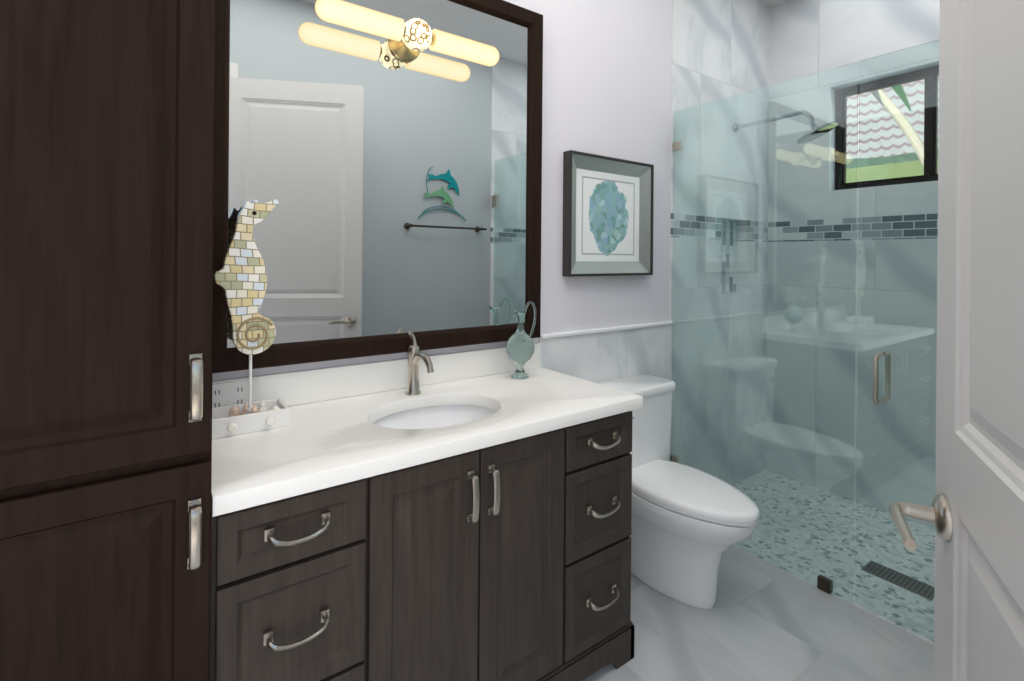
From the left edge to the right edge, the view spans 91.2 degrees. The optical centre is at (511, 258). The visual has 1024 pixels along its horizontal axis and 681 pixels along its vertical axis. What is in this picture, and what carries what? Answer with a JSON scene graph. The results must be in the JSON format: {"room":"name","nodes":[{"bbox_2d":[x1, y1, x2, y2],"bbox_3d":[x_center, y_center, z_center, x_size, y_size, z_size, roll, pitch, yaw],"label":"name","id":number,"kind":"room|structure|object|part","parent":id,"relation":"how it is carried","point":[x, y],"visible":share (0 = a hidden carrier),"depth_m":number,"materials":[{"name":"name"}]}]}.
{"room":"bathroom","nodes":[
{"label":"bathroom","id":0,"kind":"room"},
{"bbox_2d":[212,0,769,477],"bbox_3d":[0.068,-0.144,2.216,4.140,3.050,0.124,1,0,-36],"label":"wall","id":1,"kind":"structure","parent":0,"point":[607,78],"depth_m":2.66,"materials":[{"name":"white paint"}]},
{"bbox_2d":[212,343,540,406],"bbox_3d":[-0.394,0.414,1.800,1.269,0.104,0.020,1,0,-36],"label":"backsplash","id":2,"kind":"structure","parent":1,"relation":"attached to","point":[309,385],"depth_m":1.71,"materials":[{"name":"white stone"}]},
{"bbox_2d":[212,380,248,407],"bbox_3d":[-0.831,0.407,1.468,0.115,0.088,0.005,1,0,-36],"label":"outlet","id":3,"kind":"object","parent":2,"relation":"attached to","point":[230,393],"visible":0.56,"depth_m":1.47,"materials":[{"name":"white plastic"}]},
{"bbox_2d":[212,0,542,372],"bbox_3d":[-0.338,-0.350,1.721,1.225,1.365,0.164,1,0,-36],"label":"mirror","id":4,"kind":"object","parent":1,"relation":"attached to","point":[387,154],"visible":0.98,"depth_m":1.72,"materials":[{"name":"brown wood"}]},
{"bbox_2d":[314,0,499,66],"bbox_3d":[-0.336,-0.753,1.714,0.660,0.116,0.156,1,0,-36],"label":"light","id":5,"kind":"object","parent":4,"relation":"attached to","point":[340,25],"depth_m":1.67,"materials":[{"name":"beige glass"}]},
{"bbox_2d":[539,325,670,382],"bbox_3d":[0.483,0.869,2.442,0.907,1.030,0.012,1,0,-36],"label":"wainscot tile","id":6,"kind":"structure","parent":1,"relation":"attached to","point":[601,357],"depth_m":2.43,"materials":[{"name":"white tile"}]},
{"bbox_2d":[540,321,672,338],"bbox_3d":[0.490,0.344,2.438,0.907,0.020,0.022,1,0,-36],"label":"trim","id":7,"kind":"structure","parent":1,"relation":"attached to","point":[587,331],"depth_m":2.38,"materials":[{"name":"white ceramic"}]},
{"bbox_2d":[562,150,653,276],"bbox_3d":[0.474,-0.196,2.405,0.570,0.560,0.048,1,0,-36],"label":"picture","id":8,"kind":"object","parent":1,"relation":"attached to","point":[608,203],"visible":1,"depth_m":2.40,"materials":[{"name":"teal paper"}]},
{"bbox_2d":[721,220,736,291],"bbox_3d":[1.314,-0.013,3.170,0.320,0.450,0.035,1,0,-36],"label":"wall","id":9,"kind":"structure","parent":0,"point":[728,244],"depth_m":3.20,"materials":[{"name":"tile"}]},
{"bbox_2d":[719,291,749,484],"bbox_3d":[1.333,0.802,3.134,0.320,1.180,0.124,1,0,-36],"label":"wall","id":10,"kind":"structure","parent":0,"point":[723,457],"depth_m":3.08,"materials":[{"name":"tile"}]},
{"bbox_2d":[722,0,751,220],"bbox_3d":[1.348,-0.948,3.134,0.320,1.420,0.124,1,0,-36],"label":"wall","id":11,"kind":"structure","parent":0,"point":[737,40],"depth_m":3.08,"materials":[{"name":"tile"}]},
{"bbox_2d":[733,110,837,143],"bbox_3d":[1.536,-0.727,2.850,0.202,0.195,0.555,1,0,-36],"label":"shower head","id":12,"kind":"object","parent":11,"relation":"attached to","point":[811,124],"depth_m":2.73},
{"bbox_2d":[582,545,933,680],"bbox_3d":[0.169,1.431,1.099,3.020,0.100,2.070,1,0,-36],"label":"floor","id":13,"kind":"structure","parent":0,"point":[761,620],"depth_m":1.83,"materials":[{"name":"tile"}]},
{"bbox_2d":[0,0,215,680],"bbox_3d":[-0.990,0.131,0.987,0.670,2.480,0.636,1,0,-36],"label":"tall cabinet","id":14,"kind":"object","parent":13,"relation":"on","point":[107,124],"visible":1,"depth_m":0.86,"materials":[{"name":"brown wood"}]},
{"bbox_3d":[-0.836,0.818,0.770,0.636,0.870,0.020,1,0,-36],"label":"door","id":15,"kind":"part","parent":14,"relation":"part of","materials":[{"name":"brown wood"}]},
{"bbox_3d":[-0.579,0.510,0.917,0.020,0.125,0.038,1,0,-36],"label":"handle","id":16,"kind":"part","parent":14,"relation":"part of","materials":[{"name":"silver metal"}]},
{"bbox_3d":[-0.577,0.240,0.917,0.020,0.125,0.038,1,0,-36],"label":"handle","id":17,"kind":"part","parent":14,"relation":"part of","materials":[{"name":"silver metal"}]},
{"bbox_2d":[210,403,642,680],"bbox_3d":[-0.233,0.943,1.569,1.269,0.870,0.587,1,0,-36],"label":"bathroom vanity","id":18,"kind":"object","parent":13,"relation":"on","point":[416,515],"depth_m":1.30,"materials":[{"name":"brown wood"}]},
{"bbox_3d":[-0.474,1.096,1.095,0.303,0.290,0.020,1,0,-36],"label":"drawer","id":19,"kind":"part","parent":18,"relation":"part of","materials":[{"name":"brown wood"}]},
{"bbox_3d":[-0.472,0.803,1.095,0.303,0.275,0.020,1,0,-36],"label":"drawer","id":20,"kind":"part","parent":18,"relation":"part of","materials":[{"name":"brown wood"}]},
{"bbox_3d":[-0.470,0.587,1.095,0.303,0.138,0.020,1,0,-36],"label":"drawer","id":21,"kind":"part","parent":18,"relation":"part of","materials":[{"name":"brown wood"}]},
{"bbox_3d":[-0.455,0.803,1.072,0.133,0.039,0.035,1,0,-36],"label":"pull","id":22,"kind":"part","parent":18,"relation":"part of","materials":[{"name":"silver metal"}]},
{"bbox_3d":[-0.453,0.587,1.072,0.133,0.039,0.035,1,0,-36],"label":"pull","id":23,"kind":"part","parent":18,"relation":"part of","materials":[{"name":"silver metal"}]},
{"bbox_3d":[-0.219,0.882,1.277,0.302,0.723,0.020,1,0,-36],"label":"door","id":24,"kind":"part","parent":18,"relation":"part of","materials":[{"name":"brown wood"}]},
{"bbox_2d":[211,367,642,510],"bbox_3d":[-0.234,0.487,1.577,1.269,0.038,0.570,1,0,-36],"label":"countertop","id":25,"kind":"structure","parent":18,"relation":"on","point":[329,440],"depth_m":1.35,"materials":[{"name":"white stone"}]},
{"bbox_2d":[212,399,288,438],"bbox_3d":[-0.725,0.439,1.375,0.190,0.048,0.136,1,0,-36],"label":"tray","id":26,"kind":"object","parent":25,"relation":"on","point":[222,419],"depth_m":1.35,"materials":[{"name":"white wood"}]},
{"bbox_3d":[-0.726,0.439,1.300,0.024,0.024,0.016,1,0,-36],"label":"seahorse decor knob","id":27,"kind":"part","parent":26,"relation":"part of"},
{"bbox_2d":[229,405,239,416],"bbox_3d":[-0.768,0.431,1.389,0.025,0.046,0.025,1,0,-36],"label":"shell","id":28,"kind":"object","parent":26,"relation":"in","point":[234,410],"visible":0.62,"depth_m":1.38,"materials":[{"name":"beige"}]},
{"bbox_2d":[241,403,248,414],"bbox_3d":[-0.741,0.430,1.401,0.037,0.050,0.037,1,0,-36],"label":"shell","id":29,"kind":"object","parent":26,"relation":"in","point":[245,407],"visible":0.38,"depth_m":1.39,"materials":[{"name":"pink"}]},
{"bbox_2d":[249,355,251,407],"bbox_3d":[-0.723,0.350,1.386,0.008,0.210,0.008,1,0,-36],"label":"rod","id":30,"kind":"object","parent":26,"relation":"on","point":[250,380],"visible":0.54,"depth_m":1.38,"materials":[{"name":"white metal"}]},
{"bbox_2d":[213,199,278,354],"bbox_3d":[-0.730,0.050,1.379,0.154,0.430,0.034,1,0,-36],"label":"decor","id":31,"kind":"object","parent":30,"relation":"attached to","point":[240,277],"visible":1,"depth_m":1.36,"materials":[{"name":"multicoloured tile"}]},
{"bbox_2d":[236,317,272,349],"bbox_3d":[-0.715,0.206,1.390,0.091,0.090,0.045,1,0,-36],"label":"spiral","id":32,"kind":"object","parent":31,"relation":"attached to","point":[258,334],"visible":0.71,"depth_m":1.37,"materials":[{"name":"beige"}]},
{"bbox_2d":[250,405,257,413],"bbox_3d":[-0.710,0.430,1.383,0.037,0.050,0.037,1,0,-36],"label":"shell","id":33,"kind":"object","parent":26,"relation":"in","point":[254,409],"visible":0.38,"depth_m":1.38,"materials":[{"name":"beige"}]},
{"bbox_2d":[258,400,267,411],"bbox_3d":[-0.711,0.430,1.430,0.038,0.050,0.038,1,0,-36],"label":"shell","id":34,"kind":"object","parent":26,"relation":"in","point":[262,407],"visible":0.6,"depth_m":1.42,"materials":[{"name":"white"}]},
{"bbox_3d":[-0.653,0.439,1.353,0.024,0.024,0.016,1,0,-36],"label":"seahorse decor knob","id":35,"kind":"part","parent":26,"relation":"part of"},
{"bbox_2d":[402,331,437,394],"bbox_3d":[-0.309,0.361,1.689,0.054,0.211,0.175,1,0,-36],"label":"faucet","id":36,"kind":"object","parent":25,"relation":"on","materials":[{"name":"silver metal"}]},
{"bbox_2d":[362,395,501,434],"bbox_3d":[-0.233,0.574,1.556,0.464,0.160,0.360,1,0,-36],"label":"sink","id":37,"kind":"object","parent":25,"relation":"in","point":[439,412],"depth_m":1.71,"materials":[{"name":"white ceramic"}]},
{"bbox_2d":[506,301,535,378],"bbox_3d":[0.042,0.320,1.983,0.134,0.298,0.112,1,0,-36],"label":"decanter","id":38,"kind":"object","parent":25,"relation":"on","point":[520,347],"visible":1,"depth_m":1.95,"materials":[{"name":"teal glass"}]},
{"bbox_3d":[0.031,0.884,1.458,0.302,0.723,0.020,1,0,-36],"label":"door","id":39,"kind":"part","parent":18,"relation":"part of","materials":[{"name":"brown wood"}]},
{"bbox_3d":[0.284,0.810,1.639,0.300,0.275,0.020,1,0,-36],"label":"drawer","id":40,"kind":"part","parent":18,"relation":"part of","materials":[{"name":"brown wood"}]},
{"bbox_3d":[0.281,1.103,1.639,0.300,0.290,0.020,1,0,-36],"label":"drawer","id":41,"kind":"part","parent":18,"relation":"part of","materials":[{"name":"brown wood"}]},
{"bbox_3d":[0.286,0.594,1.639,0.300,0.138,0.020,1,0,-36],"label":"drawer","id":42,"kind":"part","parent":18,"relation":"part of","materials":[{"name":"brown wood"}]},
{"bbox_3d":[0.298,1.102,1.617,0.133,0.039,0.035,1,0,-36],"label":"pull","id":43,"kind":"part","parent":18,"relation":"part of","materials":[{"name":"silver metal"}]},
{"bbox_3d":[0.300,0.810,1.617,0.133,0.039,0.035,1,0,-36],"label":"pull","id":44,"kind":"part","parent":18,"relation":"part of","materials":[{"name":"silver metal"}]},
{"bbox_3d":[0.302,0.593,1.617,0.133,0.039,0.035,1,0,-36],"label":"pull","id":45,"kind":"part","parent":18,"relation":"part of","materials":[{"name":"silver metal"}]},
{"bbox_2d":[597,374,759,608],"bbox_3d":[0.688,0.986,2.137,0.472,0.796,0.722,1,0,-36],"label":"toilet","id":46,"kind":"object","parent":13,"relation":"on","point":[690,525],"visible":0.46,"depth_m":2.04,"materials":[{"name":"white ceramic"}]},
{"bbox_3d":[0.543,0.608,2.342,0.472,0.042,0.206,1,0,-36],"label":"lid","id":47,"kind":"part","parent":46,"relation":"part of","materials":[{"name":"white ceramic"}]},
{"bbox_3d":[0.693,1.184,2.128,0.369,0.400,0.680,1,0,-36],"label":"bowl","id":48,"kind":"part","parent":46,"relation":"part of","materials":[{"name":"white ceramic"}]},
{"bbox_3d":[0.723,0.960,2.089,0.364,0.046,0.606,1,0,-36],"label":"seat","id":49,"kind":"part","parent":46,"relation":"part of","materials":[{"name":"white plastic"}]},
{"bbox_2d":[759,0,785,6],"bbox_3d":[0.683,-1.714,1.450,4.220,0.100,2.070,1,0,-36],"label":"ceiling","id":50,"kind":"structure","parent":0,"point":[769,3],"depth_m":3.25,"materials":[{"name":"white paint"}]},
{"bbox_2d":[766,0,939,528],"bbox_3d":[2.149,-0.126,2.835,0.200,3.050,1.306,1,0,-36],"label":"wall","id":51,"kind":"structure","parent":0,"point":[923,300],"depth_m":2.94,"materials":[{"name":"tile"}]},
{"bbox_2d":[835,65,938,189],"bbox_3d":[2.257,-0.710,2.683,0.040,0.618,0.938,1,0,-36],"label":"window","id":52,"kind":"structure","parent":51,"relation":"in","point":[927,124],"depth_m":2.83,"materials":[{"name":"brown metal"}]},
{"label":"outside","id":53,"kind":"structure","parent":0,"visible":0},
{"bbox_2d":[846,76,938,182],"bbox_3d":[6.487,-1.563,4.915,0.050,8.000,13.000,1,0,-36],"label":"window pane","id":54,"kind":"object","parent":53,"point":[853,107],"depth_m":6.85,"materials":[{"name":"glass"}]},
{"bbox_3d":[0.379,0.111,0.126,0.085,2.545,0.020,1,0,-36],"label":"door frame","id":55,"kind":"structure","parent":0,"visible":0},
{"bbox_2d":[934,0,1023,680],"bbox_3d":[0.533,0.158,0.474,0.040,2.430,0.810,1,0,29],"label":"entry door","id":56,"kind":"structure","parent":55,"relation":"attached to","point":[979,596],"depth_m":0.67,"materials":[{"name":"white wood"}]},
{"bbox_2d":[889,493,952,550],"bbox_3d":[0.620,0.403,0.771,0.166,0.068,0.078,1,0,-36],"label":"door lever","id":57,"kind":"object","parent":56,"relation":"attached to","point":[938,514],"visible":1,"depth_m":0.77,"materials":[{"name":"silver metal"}]},
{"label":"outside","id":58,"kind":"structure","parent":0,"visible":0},
{"bbox_2d":[732,470,934,644],"bbox_3d":[1.848,1.446,2.310,1.120,0.100,2.070,1,0,-36],"label":"shower floor","id":59,"kind":"structure","parent":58,"point":[822,508],"depth_m":2.43,"materials":[{"name":"tile"}]},
{"bbox_2d":[670,39,938,640],"bbox_3d":[1.404,0.301,1.982,0.141,2.178,1.818,1,0,-36],"label":"glass","id":60,"kind":"object","parent":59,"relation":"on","point":[824,583],"visible":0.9,"depth_m":2.11,"materials":[{"name":"clear glass"}]},
{"bbox_3d":[1.431,0.463,1.942,0.141,0.197,0.018,1,0,-36],"label":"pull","id":61,"kind":"part","parent":60,"relation":"part of","materials":[{"name":"silver metal"}]},
{"bbox_3d":[1.653,0.298,1.637,0.010,2.168,0.919,1,0,-36],"label":"door","id":62,"kind":"part","parent":60,"relation":"part of","materials":[{"name":"clear glass"}]},
{"bbox_2d":[861,560,934,600],"bbox_3d":[1.680,1.392,2.176,0.110,0.005,0.250,1,0,-36],"label":"shower drain","id":63,"kind":"object","parent":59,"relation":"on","point":[903,581],"depth_m":2.17,"materials":[{"name":"black metal"}]},
{"bbox_2d":[871,85,937,170],"bbox_3d":[3.410,-0.088,5.017,1.102,4.004,2.070,1,0,-36],"label":"palm tree","id":64,"kind":"object","parent":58,"point":[900,122],"depth_m":4.69,"materials":[{"name":"beige plant"}]}
]}

